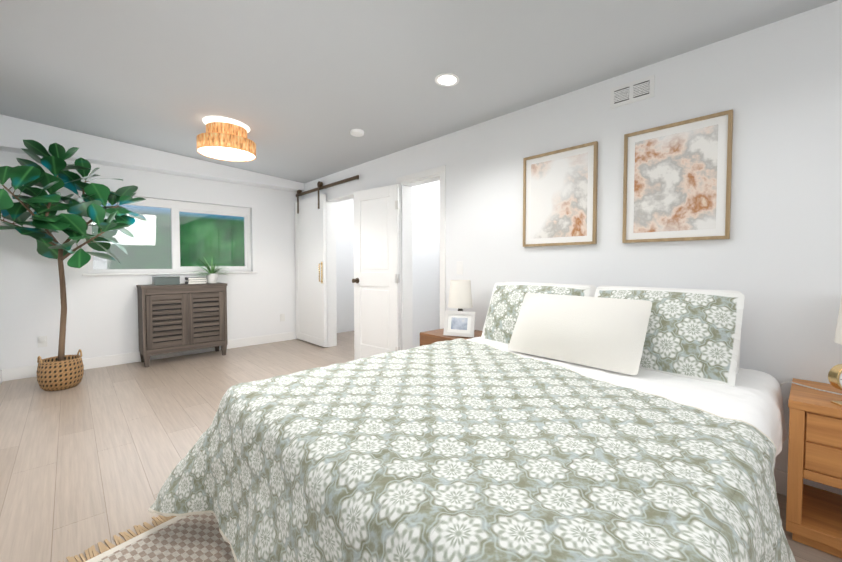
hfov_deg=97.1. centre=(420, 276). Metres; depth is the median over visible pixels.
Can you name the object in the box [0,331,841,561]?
floor
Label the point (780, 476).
baseboard
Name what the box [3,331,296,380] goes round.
baseboard
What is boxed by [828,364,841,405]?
lamp base
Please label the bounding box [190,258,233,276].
fern
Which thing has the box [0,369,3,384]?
baseboard
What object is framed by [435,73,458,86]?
recessed light
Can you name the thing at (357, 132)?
smoke detector
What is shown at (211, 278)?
plant pot
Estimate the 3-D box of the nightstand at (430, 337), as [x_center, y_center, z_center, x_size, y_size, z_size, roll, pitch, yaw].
[0.320,0.770,3.126,0.464,0.585,0.520,-2,3,-43]
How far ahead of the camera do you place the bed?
1.18 m
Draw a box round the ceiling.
[0,0,836,182]
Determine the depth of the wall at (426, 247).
4.95 m
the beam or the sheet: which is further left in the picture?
the beam
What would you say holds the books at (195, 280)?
on the books at (204, 282)
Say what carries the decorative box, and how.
on the base cabinet
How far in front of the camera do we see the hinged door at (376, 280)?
4.16 m
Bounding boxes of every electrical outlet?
[38,336,47,346]
[280,314,284,321]
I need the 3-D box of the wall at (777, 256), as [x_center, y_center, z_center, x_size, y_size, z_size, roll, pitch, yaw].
[0.573,-0.318,3.282,0.150,2.750,7.050,-2,3,-43]
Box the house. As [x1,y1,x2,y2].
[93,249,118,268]
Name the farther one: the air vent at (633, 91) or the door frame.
the door frame
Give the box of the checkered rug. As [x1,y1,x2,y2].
[58,513,234,561]
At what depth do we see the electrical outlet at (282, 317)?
5.63 m
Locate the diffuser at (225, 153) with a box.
[198,146,254,160]
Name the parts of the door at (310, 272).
barn door handle, barn door rail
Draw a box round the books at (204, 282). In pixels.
[185,281,205,283]
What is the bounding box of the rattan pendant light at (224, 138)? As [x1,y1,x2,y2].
[196,116,255,161]
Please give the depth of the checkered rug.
1.53 m
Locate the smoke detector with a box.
[350,129,363,136]
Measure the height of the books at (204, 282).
0.028 m
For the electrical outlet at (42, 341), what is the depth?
3.87 m
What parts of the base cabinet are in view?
door, door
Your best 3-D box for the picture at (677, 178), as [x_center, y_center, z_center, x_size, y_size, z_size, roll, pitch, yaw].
[1.479,-0.550,2.184,0.028,0.685,0.530,-2,3,-43]
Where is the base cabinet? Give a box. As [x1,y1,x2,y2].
[136,282,227,367]
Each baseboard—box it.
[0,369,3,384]
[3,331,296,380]
[774,468,841,495]
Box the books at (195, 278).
[185,277,205,279]
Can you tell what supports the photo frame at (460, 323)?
on the nightstand at (430, 337)
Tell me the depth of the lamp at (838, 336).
1.59 m
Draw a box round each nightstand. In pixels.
[420,328,482,345]
[786,378,841,557]
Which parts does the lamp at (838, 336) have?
cord, lamp shade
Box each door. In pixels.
[295,175,358,346]
[352,184,399,359]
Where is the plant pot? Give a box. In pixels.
[206,273,217,282]
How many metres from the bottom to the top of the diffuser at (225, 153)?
0.223 m
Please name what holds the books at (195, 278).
on the books at (195, 280)
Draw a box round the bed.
[148,282,795,561]
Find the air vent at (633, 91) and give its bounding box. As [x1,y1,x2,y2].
[610,75,654,108]
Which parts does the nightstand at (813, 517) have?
drawer, drawer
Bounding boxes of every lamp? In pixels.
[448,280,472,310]
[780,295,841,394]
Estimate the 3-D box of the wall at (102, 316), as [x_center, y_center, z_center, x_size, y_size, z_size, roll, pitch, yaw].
[-2.508,-0.384,5.322,5.020,2.750,0.150,-2,3,-43]
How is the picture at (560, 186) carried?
attached to the wall at (777, 256)
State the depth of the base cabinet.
4.41 m
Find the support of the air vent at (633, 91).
in the wall at (777, 256)
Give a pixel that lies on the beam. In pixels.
(15, 133)
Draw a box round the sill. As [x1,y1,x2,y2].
[82,271,256,275]
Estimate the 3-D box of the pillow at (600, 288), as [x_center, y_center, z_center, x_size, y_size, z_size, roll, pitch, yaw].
[1.372,0.279,2.143,0.199,0.425,0.720,-2,3,-43]
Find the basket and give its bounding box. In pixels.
[37,349,83,390]
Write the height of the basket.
0.330 m
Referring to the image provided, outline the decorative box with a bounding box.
[152,276,179,284]
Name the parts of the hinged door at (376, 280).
knob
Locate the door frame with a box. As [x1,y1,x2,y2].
[326,165,445,349]
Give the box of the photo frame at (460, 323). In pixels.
[443,310,474,337]
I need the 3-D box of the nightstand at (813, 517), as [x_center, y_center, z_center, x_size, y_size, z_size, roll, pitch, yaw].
[1.884,0.815,1.498,0.431,0.600,0.573,-2,3,-43]
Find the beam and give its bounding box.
[0,114,304,191]
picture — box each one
[523,141,597,246]
[622,109,732,242]
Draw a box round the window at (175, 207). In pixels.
[87,197,250,273]
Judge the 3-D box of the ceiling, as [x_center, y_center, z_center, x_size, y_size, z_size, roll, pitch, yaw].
[-0.615,-1.446,2.121,3.420,0.339,7.350,-2,3,-43]
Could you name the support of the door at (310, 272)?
in the wall at (777, 256)
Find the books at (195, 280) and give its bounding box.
[186,280,206,281]
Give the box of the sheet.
[466,337,786,456]
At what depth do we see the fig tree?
3.40 m
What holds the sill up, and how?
attached to the wall at (102, 316)
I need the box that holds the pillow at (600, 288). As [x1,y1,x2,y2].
[598,285,741,372]
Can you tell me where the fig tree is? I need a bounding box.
[0,140,146,390]
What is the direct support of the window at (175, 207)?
in the wall at (102, 316)
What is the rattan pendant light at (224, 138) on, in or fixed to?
hanging from the ceiling
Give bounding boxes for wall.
[0,151,353,369]
[299,0,841,471]
[412,181,439,347]

